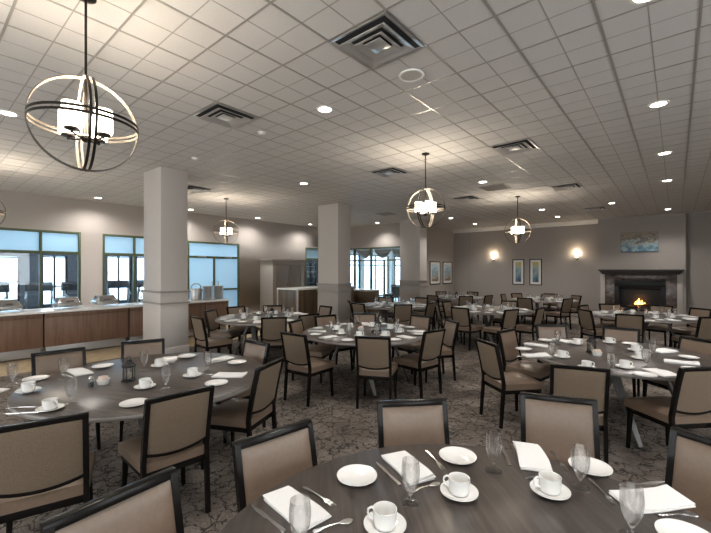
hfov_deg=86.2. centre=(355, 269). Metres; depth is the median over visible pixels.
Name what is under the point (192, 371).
coffee cup
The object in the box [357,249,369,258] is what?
valance
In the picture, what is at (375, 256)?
window
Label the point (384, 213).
ceiling vent
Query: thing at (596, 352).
caddy
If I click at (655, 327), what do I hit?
dining chair
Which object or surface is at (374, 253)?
wall
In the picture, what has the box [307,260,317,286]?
wall
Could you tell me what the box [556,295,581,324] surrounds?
dining chair
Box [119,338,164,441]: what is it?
dining chair
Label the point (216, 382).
plate
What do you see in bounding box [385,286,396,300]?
dining chair
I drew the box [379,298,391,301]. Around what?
cushion
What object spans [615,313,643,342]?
dining chair
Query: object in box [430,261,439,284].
framed picture
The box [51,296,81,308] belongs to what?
chafing dish
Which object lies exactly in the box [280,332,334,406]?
dining chair
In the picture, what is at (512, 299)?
round table
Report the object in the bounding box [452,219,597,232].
trim
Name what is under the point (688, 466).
dining chair
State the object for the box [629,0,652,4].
recessed light
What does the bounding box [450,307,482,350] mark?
dining chair
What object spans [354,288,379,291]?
countertop
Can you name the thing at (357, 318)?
cushion
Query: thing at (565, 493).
saucer
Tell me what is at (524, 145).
ceiling vent
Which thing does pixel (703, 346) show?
cushion
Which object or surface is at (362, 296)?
counter
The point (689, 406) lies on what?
dining chair
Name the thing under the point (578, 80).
ceiling
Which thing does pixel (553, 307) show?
dining chair
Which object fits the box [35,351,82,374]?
cushion
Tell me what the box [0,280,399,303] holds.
ground
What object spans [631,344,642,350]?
coffee cup
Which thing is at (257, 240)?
wall
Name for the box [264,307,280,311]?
cushion
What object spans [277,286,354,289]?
countertop
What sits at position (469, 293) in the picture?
cushion
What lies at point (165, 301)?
column
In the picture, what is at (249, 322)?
round table
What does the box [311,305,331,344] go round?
dining chair
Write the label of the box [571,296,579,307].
cushion
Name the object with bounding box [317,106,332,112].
recessed light
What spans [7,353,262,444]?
round table
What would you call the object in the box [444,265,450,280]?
print
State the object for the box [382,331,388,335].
coffee cup
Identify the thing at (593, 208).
ceiling vent
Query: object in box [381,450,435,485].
napkin
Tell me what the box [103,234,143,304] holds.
window
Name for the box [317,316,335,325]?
cushion
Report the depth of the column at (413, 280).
15.02 m
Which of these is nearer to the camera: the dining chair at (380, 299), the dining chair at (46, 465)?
the dining chair at (46, 465)
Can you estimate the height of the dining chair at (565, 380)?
0.881 m
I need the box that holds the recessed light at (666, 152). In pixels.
[657,151,671,154]
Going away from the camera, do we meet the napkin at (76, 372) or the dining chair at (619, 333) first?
the napkin at (76, 372)
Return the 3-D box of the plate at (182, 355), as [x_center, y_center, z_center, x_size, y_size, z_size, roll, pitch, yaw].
[-1.761,0.901,3.971,0.176,0.014,0.176,0,0,5]
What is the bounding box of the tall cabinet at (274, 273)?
[259,259,305,311]
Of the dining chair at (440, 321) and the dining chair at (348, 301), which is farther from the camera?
the dining chair at (348, 301)
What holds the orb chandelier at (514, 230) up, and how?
hanging from the ceiling
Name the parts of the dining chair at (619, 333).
leg, rail, leg, leg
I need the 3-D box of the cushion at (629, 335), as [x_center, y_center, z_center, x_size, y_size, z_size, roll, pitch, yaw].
[3.581,0.989,5.132,0.368,0.358,0.095,0,0,42]
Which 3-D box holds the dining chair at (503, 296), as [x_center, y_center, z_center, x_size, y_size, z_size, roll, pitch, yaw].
[5.002,1.220,12.218,0.558,0.881,0.460,0,0,39]
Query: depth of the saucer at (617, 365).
3.51 m
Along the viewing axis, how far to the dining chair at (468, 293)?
13.54 m
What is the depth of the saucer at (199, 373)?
3.25 m
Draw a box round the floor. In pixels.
[0,303,710,532]
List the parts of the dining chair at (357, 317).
leg, rail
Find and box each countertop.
[0,299,230,316]
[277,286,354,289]
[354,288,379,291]
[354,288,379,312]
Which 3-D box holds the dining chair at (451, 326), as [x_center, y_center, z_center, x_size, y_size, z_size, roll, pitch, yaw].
[1.249,1.220,5.851,0.558,0.881,0.460,0,0,-12]
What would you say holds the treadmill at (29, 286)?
on the floor
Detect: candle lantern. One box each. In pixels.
[121,356,135,382]
[374,317,380,330]
[586,334,596,352]
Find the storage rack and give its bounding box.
[307,263,315,285]
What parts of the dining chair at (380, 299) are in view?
seat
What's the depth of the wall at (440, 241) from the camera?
17.84 m
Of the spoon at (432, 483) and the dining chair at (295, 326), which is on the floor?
the dining chair at (295, 326)
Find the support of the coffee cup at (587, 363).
on the saucer
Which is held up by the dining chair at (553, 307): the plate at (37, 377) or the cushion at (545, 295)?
the cushion at (545, 295)
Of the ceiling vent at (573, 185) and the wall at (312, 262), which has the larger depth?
the wall at (312, 262)
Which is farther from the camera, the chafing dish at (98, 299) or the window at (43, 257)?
the window at (43, 257)
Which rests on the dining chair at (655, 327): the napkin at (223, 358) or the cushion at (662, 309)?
the cushion at (662, 309)
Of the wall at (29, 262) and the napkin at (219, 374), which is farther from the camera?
the wall at (29, 262)
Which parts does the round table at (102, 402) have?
leg, leg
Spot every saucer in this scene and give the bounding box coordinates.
[15,386,41,392]
[35,403,64,411]
[134,383,155,388]
[183,372,201,376]
[364,511,406,532]
[440,481,478,501]
[530,478,570,499]
[615,364,634,368]
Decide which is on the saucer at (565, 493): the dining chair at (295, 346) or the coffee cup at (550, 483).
the coffee cup at (550, 483)
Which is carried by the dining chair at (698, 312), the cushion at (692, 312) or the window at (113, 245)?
the cushion at (692, 312)
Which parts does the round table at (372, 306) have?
leg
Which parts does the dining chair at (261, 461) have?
leg, rail, leg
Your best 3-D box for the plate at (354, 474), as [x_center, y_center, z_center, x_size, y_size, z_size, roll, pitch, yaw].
[0.006,0.901,1.663,0.176,0.014,0.176,0,0,-31]
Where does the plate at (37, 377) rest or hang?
on the round table at (102, 402)
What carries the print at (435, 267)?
attached to the framed picture at (434, 265)
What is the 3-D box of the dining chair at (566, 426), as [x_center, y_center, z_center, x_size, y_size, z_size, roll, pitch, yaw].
[1.160,1.220,2.108,0.460,0.881,0.558,0,0,20]
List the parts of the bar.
corner post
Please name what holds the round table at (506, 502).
on the floor
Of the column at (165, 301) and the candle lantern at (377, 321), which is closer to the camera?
the candle lantern at (377, 321)
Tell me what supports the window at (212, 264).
in the wall at (257, 240)
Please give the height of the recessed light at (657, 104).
0.009 m
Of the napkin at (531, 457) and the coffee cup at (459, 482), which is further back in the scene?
the napkin at (531, 457)
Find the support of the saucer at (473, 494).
on the round table at (506, 502)
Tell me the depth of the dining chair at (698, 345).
4.35 m
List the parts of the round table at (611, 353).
leg, leg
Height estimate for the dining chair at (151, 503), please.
0.881 m
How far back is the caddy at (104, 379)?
3.01 m
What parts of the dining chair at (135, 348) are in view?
leg, leg, rail, leg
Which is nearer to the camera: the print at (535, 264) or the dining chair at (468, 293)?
the dining chair at (468, 293)
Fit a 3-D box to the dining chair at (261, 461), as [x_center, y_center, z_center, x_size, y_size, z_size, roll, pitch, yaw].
[-0.220,1.220,1.657,0.460,0.881,0.558,0,0,-42]
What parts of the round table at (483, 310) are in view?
leg, leg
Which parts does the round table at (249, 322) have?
leg, leg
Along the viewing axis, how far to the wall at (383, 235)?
16.69 m
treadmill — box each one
[0,283,9,298]
[24,282,52,308]
[61,282,76,306]
[107,280,131,302]
[136,280,143,301]
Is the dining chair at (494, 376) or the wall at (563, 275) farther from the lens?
the wall at (563, 275)
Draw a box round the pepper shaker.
[88,376,93,386]
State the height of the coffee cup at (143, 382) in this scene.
0.062 m
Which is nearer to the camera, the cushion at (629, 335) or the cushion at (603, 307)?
the cushion at (629, 335)
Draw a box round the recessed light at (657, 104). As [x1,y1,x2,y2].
[648,100,668,107]
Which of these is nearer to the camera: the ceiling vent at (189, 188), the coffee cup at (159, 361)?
the coffee cup at (159, 361)
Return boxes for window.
[0,227,80,307]
[0,256,143,305]
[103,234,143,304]
[188,241,239,306]
[305,247,317,286]
[351,246,399,296]
[351,254,399,295]
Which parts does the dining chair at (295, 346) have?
leg, rail, rail, leg, seat, leg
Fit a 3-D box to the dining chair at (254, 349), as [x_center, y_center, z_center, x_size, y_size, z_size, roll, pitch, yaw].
[-1.247,1.220,3.974,0.460,0.881,0.558,0,0,39]
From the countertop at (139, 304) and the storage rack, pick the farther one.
the storage rack
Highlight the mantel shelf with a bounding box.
[598,269,684,274]
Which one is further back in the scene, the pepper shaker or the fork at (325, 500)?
the pepper shaker
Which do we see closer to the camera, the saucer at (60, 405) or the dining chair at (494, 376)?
the saucer at (60, 405)
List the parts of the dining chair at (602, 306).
rail, seat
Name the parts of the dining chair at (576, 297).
seat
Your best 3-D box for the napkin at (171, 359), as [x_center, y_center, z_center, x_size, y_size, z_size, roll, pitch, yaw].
[-1.869,0.896,3.816,0.147,0.026,0.273,0,0,-20]
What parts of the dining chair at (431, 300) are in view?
leg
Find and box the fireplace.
[598,269,684,314]
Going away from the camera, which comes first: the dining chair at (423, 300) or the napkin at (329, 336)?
the napkin at (329, 336)
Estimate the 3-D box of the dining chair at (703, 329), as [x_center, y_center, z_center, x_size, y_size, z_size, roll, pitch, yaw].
[5.961,1.220,6.610,0.460,0.881,0.558,0,0,0]
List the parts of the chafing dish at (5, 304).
lid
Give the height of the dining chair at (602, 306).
0.881 m
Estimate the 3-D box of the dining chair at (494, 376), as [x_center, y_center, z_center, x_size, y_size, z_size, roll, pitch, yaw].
[1.685,1.220,4.220,0.558,0.881,0.460,0,0,-12]
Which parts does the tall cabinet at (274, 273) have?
door, cornice, frame, door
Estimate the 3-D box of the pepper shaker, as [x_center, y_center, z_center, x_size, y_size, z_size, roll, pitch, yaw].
[-2.057,0.869,2.955,0.044,0.080,0.044,0,0,40]
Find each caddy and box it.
[96,375,110,384]
[592,349,601,355]
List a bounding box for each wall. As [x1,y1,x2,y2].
[0,190,317,309]
[0,253,143,310]
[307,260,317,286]
[351,223,399,247]
[351,249,391,296]
[392,252,394,284]
[427,225,453,302]
[454,212,710,313]
[598,212,685,314]
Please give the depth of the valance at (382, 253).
16.78 m
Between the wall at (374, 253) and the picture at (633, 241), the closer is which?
the picture at (633, 241)
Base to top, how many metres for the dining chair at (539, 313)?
0.881 m
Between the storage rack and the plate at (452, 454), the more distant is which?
the storage rack
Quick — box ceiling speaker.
[399,68,423,82]
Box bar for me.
[277,286,354,313]
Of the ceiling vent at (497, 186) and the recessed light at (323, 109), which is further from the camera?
the ceiling vent at (497, 186)
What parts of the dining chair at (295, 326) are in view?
leg, rail, seat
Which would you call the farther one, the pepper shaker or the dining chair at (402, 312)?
the dining chair at (402, 312)
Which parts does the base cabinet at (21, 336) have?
rail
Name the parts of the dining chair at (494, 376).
leg, rail, rail, leg, seat, leg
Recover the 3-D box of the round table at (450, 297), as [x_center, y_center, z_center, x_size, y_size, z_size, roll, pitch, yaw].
[3.392,1.285,12.707,1.919,0.750,1.919,0,0,-5]
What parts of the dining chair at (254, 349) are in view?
seat, leg, rail, leg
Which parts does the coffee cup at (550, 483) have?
handle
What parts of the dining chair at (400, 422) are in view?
leg, rail, leg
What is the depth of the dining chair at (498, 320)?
9.55 m
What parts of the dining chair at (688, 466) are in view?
leg, rail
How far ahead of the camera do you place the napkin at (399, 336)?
5.07 m
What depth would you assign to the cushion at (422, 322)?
6.51 m
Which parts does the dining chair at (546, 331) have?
leg, rail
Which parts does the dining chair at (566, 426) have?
leg, rail, leg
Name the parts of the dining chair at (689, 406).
leg, leg, seat, leg, rail, rail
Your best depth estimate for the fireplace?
13.86 m
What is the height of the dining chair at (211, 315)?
0.881 m
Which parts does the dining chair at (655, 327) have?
leg, seat, rail, leg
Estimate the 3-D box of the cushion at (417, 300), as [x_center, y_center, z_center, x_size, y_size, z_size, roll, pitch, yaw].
[1.863,0.989,10.820,0.368,0.358,0.095,0,0,42]
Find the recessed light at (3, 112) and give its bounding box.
[0,110,18,116]
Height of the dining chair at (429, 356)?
0.881 m
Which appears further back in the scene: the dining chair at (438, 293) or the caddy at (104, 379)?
the dining chair at (438, 293)
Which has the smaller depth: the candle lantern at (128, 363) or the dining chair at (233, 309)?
the candle lantern at (128, 363)
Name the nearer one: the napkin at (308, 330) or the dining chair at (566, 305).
the napkin at (308, 330)
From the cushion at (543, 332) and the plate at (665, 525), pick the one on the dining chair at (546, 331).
the cushion at (543, 332)
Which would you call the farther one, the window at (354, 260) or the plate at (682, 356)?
the window at (354, 260)
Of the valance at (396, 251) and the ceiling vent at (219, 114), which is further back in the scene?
the valance at (396, 251)
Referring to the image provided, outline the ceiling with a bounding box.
[0,0,710,229]
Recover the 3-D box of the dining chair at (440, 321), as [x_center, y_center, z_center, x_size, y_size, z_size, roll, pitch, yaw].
[2.152,1.220,8.826,0.558,0.881,0.460,0,0,3]
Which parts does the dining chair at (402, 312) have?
seat, rail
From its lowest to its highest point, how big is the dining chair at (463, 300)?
0.881 m
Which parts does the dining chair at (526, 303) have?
leg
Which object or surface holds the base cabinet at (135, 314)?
on the floor
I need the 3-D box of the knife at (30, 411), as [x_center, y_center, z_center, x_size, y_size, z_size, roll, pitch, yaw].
[-2.123,0.907,2.417,0.213,0.004,0.020,0,0,-10]
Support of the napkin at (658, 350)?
on the round table at (611, 353)
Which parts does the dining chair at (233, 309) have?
seat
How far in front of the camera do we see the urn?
9.73 m
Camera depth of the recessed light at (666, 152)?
6.43 m
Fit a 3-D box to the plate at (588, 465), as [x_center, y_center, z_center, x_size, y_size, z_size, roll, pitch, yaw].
[1.074,0.901,1.740,0.176,0.014,0.176,0,0,42]
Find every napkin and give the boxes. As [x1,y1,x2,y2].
[0,388,9,392]
[67,367,93,376]
[163,356,176,362]
[205,355,233,362]
[211,372,246,377]
[263,486,331,532]
[308,330,325,331]
[319,335,338,338]
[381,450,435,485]
[396,335,415,338]
[407,330,424,331]
[512,441,552,471]
[522,352,551,357]
[524,342,549,347]
[551,338,572,342]
[609,484,695,513]
[641,368,676,376]
[649,348,678,352]
[663,359,699,365]
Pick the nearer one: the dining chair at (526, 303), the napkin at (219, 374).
the napkin at (219, 374)
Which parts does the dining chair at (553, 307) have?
seat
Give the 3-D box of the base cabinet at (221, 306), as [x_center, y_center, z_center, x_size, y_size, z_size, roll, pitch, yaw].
[-3.856,1.241,10.107,0.712,0.838,0.640,0,0,40]
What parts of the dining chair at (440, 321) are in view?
leg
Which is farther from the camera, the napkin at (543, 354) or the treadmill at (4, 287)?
the treadmill at (4, 287)
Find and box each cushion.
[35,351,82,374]
[55,480,175,532]
[124,342,161,357]
[207,310,218,329]
[228,307,243,314]
[241,428,312,505]
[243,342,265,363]
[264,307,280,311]
[291,321,303,333]
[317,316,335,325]
[319,307,329,314]
[354,315,374,322]
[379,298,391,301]
[411,316,428,329]
[415,298,426,310]
[436,292,445,301]
[443,321,455,345]
[444,302,451,316]
[468,292,476,302]
[501,331,519,359]
[502,302,515,306]
[512,294,521,297]
[538,327,565,338]
[544,294,556,304]
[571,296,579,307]
[601,305,617,319]
[605,329,637,342]
[651,306,670,312]
[680,338,710,355]
[688,309,709,326]
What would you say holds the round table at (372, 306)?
on the floor
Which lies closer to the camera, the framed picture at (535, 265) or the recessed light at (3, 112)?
the recessed light at (3, 112)
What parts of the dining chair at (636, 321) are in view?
rail, leg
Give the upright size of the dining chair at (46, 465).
0.881 m
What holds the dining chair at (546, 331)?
on the floor
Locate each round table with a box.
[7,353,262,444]
[215,312,305,354]
[218,444,710,532]
[303,323,426,396]
[365,302,425,323]
[439,295,483,320]
[448,306,533,342]
[511,298,578,325]
[524,338,710,449]
[592,311,697,343]
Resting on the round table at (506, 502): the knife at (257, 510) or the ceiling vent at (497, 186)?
the knife at (257, 510)
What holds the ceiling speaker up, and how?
attached to the ceiling
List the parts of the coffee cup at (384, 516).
handle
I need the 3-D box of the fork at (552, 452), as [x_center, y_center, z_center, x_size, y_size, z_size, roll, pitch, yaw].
[0.967,0.906,1.813,0.023,0.006,0.192,0,0,9]
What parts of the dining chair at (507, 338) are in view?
leg, rail, leg, seat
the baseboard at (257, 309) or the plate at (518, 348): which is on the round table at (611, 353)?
the plate at (518, 348)
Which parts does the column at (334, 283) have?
chair rail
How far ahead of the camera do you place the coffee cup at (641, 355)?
3.85 m
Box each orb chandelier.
[0,201,5,223]
[25,0,138,171]
[213,198,238,243]
[406,152,445,227]
[504,196,530,242]
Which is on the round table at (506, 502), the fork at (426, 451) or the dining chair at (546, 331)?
the fork at (426, 451)
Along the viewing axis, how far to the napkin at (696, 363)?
3.70 m
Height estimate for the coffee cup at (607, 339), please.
0.062 m
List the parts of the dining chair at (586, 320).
leg, seat, leg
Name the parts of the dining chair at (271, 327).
leg, seat, rail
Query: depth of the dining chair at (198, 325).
6.38 m
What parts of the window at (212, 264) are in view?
transom pane, pane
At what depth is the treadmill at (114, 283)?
14.29 m
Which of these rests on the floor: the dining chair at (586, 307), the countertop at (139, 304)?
the dining chair at (586, 307)
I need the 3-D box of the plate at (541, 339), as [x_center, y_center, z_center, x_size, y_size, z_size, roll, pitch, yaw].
[2.439,0.901,4.877,0.176,0.014,0.176,0,0,-26]
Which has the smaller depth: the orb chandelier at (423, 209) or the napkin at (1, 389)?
the napkin at (1, 389)
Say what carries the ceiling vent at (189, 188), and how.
in the ceiling
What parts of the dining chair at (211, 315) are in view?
leg, seat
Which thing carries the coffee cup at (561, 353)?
on the saucer
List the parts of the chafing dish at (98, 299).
lid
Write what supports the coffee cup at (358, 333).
on the saucer
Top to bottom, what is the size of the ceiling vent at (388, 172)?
0.034 m
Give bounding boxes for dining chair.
[0,412,95,532]
[31,347,100,449]
[39,466,183,532]
[118,385,214,512]
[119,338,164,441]
[190,316,232,353]
[201,357,283,469]
[204,309,240,352]
[215,339,269,443]
[226,306,258,348]
[232,418,317,512]
[259,305,282,348]
[259,317,286,361]
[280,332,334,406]
[288,318,332,382]
[298,313,319,344]
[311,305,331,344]
[314,314,353,370]
[347,300,352,322]
[351,303,376,319]
[353,313,375,368]
[355,336,397,408]
[377,398,449,447]
[378,297,393,322]
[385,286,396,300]
[389,304,411,325]
[391,314,431,373]
[392,287,399,301]
[393,328,445,398]
[412,297,427,313]
[414,319,459,382]
[415,299,437,329]
[424,302,436,329]
[427,295,442,320]
[435,291,452,314]
[435,303,461,342]
[442,301,470,319]
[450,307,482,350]
[458,296,472,323]
[467,291,478,316]
[470,295,492,323]
[475,338,543,428]
[482,309,518,344]
[492,300,517,336]
[497,328,549,394]
[500,294,521,322]
[511,293,533,317]
[516,307,545,344]
[517,297,534,323]
[520,392,600,464]
[535,324,567,364]
[540,293,557,321]
[545,298,573,329]
[549,364,610,476]
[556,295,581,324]
[576,308,602,338]
[578,304,614,338]
[598,303,618,338]
[602,326,640,396]
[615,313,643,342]
[624,367,710,447]
[642,335,710,396]
[646,304,673,346]
[664,426,710,521]
[668,307,710,346]
[672,317,710,347]
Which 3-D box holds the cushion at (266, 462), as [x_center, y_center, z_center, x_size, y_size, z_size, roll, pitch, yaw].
[-0.366,0.989,1.819,0.368,0.358,0.095,0,0,-42]
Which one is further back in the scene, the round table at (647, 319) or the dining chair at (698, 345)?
the round table at (647, 319)
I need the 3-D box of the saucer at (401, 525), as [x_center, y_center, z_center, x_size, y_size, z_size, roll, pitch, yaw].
[0.104,0.900,1.341,0.152,0.018,0.152,0,0,40]
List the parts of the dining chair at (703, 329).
seat, leg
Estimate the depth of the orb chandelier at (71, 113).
2.68 m
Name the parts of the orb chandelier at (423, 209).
lamp shade, rod, lamp shade, lamp shade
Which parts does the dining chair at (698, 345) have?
leg, seat, leg, rail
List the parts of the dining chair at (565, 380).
leg, rail, seat, leg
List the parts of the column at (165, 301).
chair rail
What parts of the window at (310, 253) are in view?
transom pane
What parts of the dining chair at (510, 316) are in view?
seat, leg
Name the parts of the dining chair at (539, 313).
seat, leg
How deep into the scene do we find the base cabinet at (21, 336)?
6.92 m
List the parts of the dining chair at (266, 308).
rail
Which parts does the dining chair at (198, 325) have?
leg, leg, seat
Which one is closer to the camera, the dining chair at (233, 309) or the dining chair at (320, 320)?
the dining chair at (320, 320)
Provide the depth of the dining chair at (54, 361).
3.65 m
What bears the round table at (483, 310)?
on the floor
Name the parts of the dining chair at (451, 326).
seat, leg, rail, leg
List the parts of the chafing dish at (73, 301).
lid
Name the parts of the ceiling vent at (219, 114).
plate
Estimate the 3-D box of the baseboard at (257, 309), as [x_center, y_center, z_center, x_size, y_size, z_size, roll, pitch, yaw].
[-4.105,1.600,14.975,0.015,0.120,0.800,0,0,40]
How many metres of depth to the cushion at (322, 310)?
8.26 m
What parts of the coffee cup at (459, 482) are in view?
handle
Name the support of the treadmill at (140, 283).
on the floor
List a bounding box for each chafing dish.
[0,299,22,311]
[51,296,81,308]
[91,295,117,306]
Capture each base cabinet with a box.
[0,314,42,361]
[40,308,127,351]
[126,303,204,340]
[205,301,228,334]
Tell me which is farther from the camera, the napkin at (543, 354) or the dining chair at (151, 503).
the napkin at (543, 354)
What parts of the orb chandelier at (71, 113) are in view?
lamp shade, lamp shade, rod, stem, lamp shade, lamp shade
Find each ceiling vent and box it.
[187,185,212,192]
[192,103,258,128]
[329,12,424,69]
[369,167,409,177]
[376,212,395,215]
[452,196,479,201]
[478,183,511,190]
[489,139,538,155]
[550,183,582,190]
[583,207,606,210]
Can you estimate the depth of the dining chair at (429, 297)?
11.78 m
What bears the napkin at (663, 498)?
on the round table at (506, 502)
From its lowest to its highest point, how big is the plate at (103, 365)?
0.014 m
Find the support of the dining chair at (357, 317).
on the floor
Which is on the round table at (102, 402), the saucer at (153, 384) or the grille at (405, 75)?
the saucer at (153, 384)
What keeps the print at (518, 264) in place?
attached to the framed picture at (517, 264)
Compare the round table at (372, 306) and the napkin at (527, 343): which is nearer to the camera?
the napkin at (527, 343)
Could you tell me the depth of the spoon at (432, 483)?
1.59 m
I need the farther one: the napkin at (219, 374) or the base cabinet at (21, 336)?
the base cabinet at (21, 336)
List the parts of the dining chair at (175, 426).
leg, leg, seat, rail, rail, leg, leg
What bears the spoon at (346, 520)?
on the round table at (506, 502)
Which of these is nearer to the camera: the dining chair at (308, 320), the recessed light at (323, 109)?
the recessed light at (323, 109)
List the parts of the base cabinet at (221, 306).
panel, rail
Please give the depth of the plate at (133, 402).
2.58 m
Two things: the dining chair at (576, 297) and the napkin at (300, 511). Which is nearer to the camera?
the napkin at (300, 511)
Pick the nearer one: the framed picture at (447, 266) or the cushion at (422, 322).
the cushion at (422, 322)
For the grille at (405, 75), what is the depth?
3.85 m
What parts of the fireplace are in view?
panel, panel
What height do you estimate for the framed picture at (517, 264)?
1.130 m
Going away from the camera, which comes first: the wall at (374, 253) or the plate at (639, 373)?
the plate at (639, 373)
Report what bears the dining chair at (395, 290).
on the floor
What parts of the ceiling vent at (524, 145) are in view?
plate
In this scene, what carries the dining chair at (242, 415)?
on the floor
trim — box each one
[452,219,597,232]
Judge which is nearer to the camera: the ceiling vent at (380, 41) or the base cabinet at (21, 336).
the ceiling vent at (380, 41)
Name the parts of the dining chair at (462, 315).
leg, seat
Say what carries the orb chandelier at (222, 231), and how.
hanging from the ceiling
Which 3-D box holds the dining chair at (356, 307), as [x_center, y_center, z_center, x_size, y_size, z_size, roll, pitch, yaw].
[0.238,1.220,9.120,0.558,0.881,0.460,0,0,-45]
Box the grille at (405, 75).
[401,71,421,80]
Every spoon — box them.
[313,518,352,532]
[409,482,439,492]
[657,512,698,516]
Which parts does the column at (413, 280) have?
chair rail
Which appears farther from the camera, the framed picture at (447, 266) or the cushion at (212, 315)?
the framed picture at (447, 266)
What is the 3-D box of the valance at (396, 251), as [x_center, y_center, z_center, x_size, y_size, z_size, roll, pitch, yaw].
[1.860,-0.730,16.243,0.700,0.420,0.111,0,0,40]
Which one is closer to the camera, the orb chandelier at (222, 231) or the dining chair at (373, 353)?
the dining chair at (373, 353)
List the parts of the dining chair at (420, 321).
seat, rail, leg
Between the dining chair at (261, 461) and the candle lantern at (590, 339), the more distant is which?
the candle lantern at (590, 339)
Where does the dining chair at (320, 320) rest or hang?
on the floor
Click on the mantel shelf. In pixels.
(604, 271)
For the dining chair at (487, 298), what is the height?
0.881 m
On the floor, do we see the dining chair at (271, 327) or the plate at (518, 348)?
the dining chair at (271, 327)
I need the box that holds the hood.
[619,287,660,289]
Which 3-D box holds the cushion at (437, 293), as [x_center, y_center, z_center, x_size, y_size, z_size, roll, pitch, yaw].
[3.139,0.989,13.897,0.368,0.358,0.095,0,0,-12]
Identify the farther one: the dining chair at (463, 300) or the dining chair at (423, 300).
the dining chair at (463, 300)
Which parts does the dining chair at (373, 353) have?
leg, leg, rail, rail, seat, leg, leg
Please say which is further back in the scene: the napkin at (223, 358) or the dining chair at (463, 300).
the dining chair at (463, 300)
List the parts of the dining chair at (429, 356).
leg, seat, leg, rail, leg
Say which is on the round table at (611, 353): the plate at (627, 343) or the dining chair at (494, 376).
the plate at (627, 343)
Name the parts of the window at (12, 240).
transom pane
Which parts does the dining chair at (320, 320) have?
rail, seat, leg, leg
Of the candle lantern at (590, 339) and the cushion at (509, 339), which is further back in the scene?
the cushion at (509, 339)
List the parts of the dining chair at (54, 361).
leg, rail, leg, leg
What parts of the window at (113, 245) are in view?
transom pane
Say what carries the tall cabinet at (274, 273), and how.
on the floor
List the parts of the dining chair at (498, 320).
seat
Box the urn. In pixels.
[190,283,201,300]
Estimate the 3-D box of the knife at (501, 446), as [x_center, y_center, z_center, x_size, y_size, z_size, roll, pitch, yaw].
[0.736,0.907,1.867,0.020,0.004,0.213,0,0,10]
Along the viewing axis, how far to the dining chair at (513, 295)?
12.79 m
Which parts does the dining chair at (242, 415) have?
leg, seat, leg, rail, rail, leg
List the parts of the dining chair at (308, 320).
rail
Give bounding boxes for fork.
[302,486,335,506]
[425,450,445,469]
[550,451,567,470]
[588,478,617,505]
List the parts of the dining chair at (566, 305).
seat, leg, leg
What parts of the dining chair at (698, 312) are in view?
leg, seat, rail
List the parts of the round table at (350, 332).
leg, leg, leg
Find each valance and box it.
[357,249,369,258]
[374,248,391,257]
[392,248,399,257]
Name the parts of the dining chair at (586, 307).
seat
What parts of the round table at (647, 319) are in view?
leg, leg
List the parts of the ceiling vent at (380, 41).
plate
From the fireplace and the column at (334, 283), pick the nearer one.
the column at (334, 283)
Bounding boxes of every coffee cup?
[21,381,35,391]
[42,397,57,410]
[139,377,152,387]
[154,358,164,365]
[187,367,197,376]
[356,331,363,335]
[367,501,396,531]
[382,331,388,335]
[443,472,469,496]
[533,470,561,495]
[557,350,568,356]
[573,338,582,343]
[581,360,594,366]
[605,337,615,342]
[619,359,632,367]
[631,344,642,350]
[635,351,647,358]
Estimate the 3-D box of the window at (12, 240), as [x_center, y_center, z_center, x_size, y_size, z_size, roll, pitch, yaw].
[-8.616,0.125,9.713,0.122,2.370,2.640,0,0,40]
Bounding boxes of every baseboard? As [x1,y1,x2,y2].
[246,308,259,312]
[454,301,597,311]
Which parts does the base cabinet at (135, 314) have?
rail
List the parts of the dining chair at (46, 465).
leg, rail, rail, seat, leg, leg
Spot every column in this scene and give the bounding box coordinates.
[141,166,190,353]
[316,203,352,323]
[398,219,427,311]
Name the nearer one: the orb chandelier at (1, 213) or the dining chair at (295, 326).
the dining chair at (295, 326)
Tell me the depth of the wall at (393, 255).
22.95 m
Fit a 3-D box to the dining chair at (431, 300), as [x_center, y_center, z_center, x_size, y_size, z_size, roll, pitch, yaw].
[1.836,1.220,10.053,0.558,0.881,0.460,0,0,-12]
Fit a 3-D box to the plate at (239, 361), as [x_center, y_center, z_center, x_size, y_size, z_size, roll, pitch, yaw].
[-1.157,0.901,3.710,0.176,0.014,0.176,0,0,-32]
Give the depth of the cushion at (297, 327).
5.91 m
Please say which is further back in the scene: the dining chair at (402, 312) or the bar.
the bar
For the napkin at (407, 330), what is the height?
0.026 m
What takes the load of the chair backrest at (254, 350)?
on the dining chair at (254, 349)
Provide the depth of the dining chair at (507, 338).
4.81 m
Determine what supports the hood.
attached to the fireplace
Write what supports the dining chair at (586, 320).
on the floor
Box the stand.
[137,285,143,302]
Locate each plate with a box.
[22,375,48,380]
[92,363,113,367]
[119,398,146,406]
[178,354,195,357]
[205,379,227,385]
[227,359,245,363]
[337,464,376,485]
[341,338,353,340]
[439,446,476,464]
[515,347,531,350]
[538,338,552,341]
[568,456,612,475]
[621,342,637,344]
[632,371,657,377]
[654,518,708,532]
[678,355,699,358]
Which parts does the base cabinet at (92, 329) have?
rail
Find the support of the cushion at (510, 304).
on the dining chair at (498, 320)
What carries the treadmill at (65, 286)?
on the floor
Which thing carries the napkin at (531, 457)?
on the round table at (506, 502)
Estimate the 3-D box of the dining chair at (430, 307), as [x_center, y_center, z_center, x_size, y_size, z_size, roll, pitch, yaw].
[1.623,1.220,9.254,0.558,0.881,0.460,0,0,40]
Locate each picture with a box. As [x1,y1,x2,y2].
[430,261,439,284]
[443,262,451,283]
[512,259,523,284]
[529,259,541,284]
[621,231,657,251]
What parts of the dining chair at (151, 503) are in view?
leg, leg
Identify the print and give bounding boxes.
[432,264,438,280]
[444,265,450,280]
[516,262,520,281]
[533,262,538,281]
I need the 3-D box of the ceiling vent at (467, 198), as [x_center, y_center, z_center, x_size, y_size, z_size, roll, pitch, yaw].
[3.061,-1.962,10.500,0.596,0.034,0.596,0,0,40]
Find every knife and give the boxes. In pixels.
[2,411,36,413]
[251,505,285,532]
[375,462,400,485]
[500,445,511,465]
[619,481,664,486]

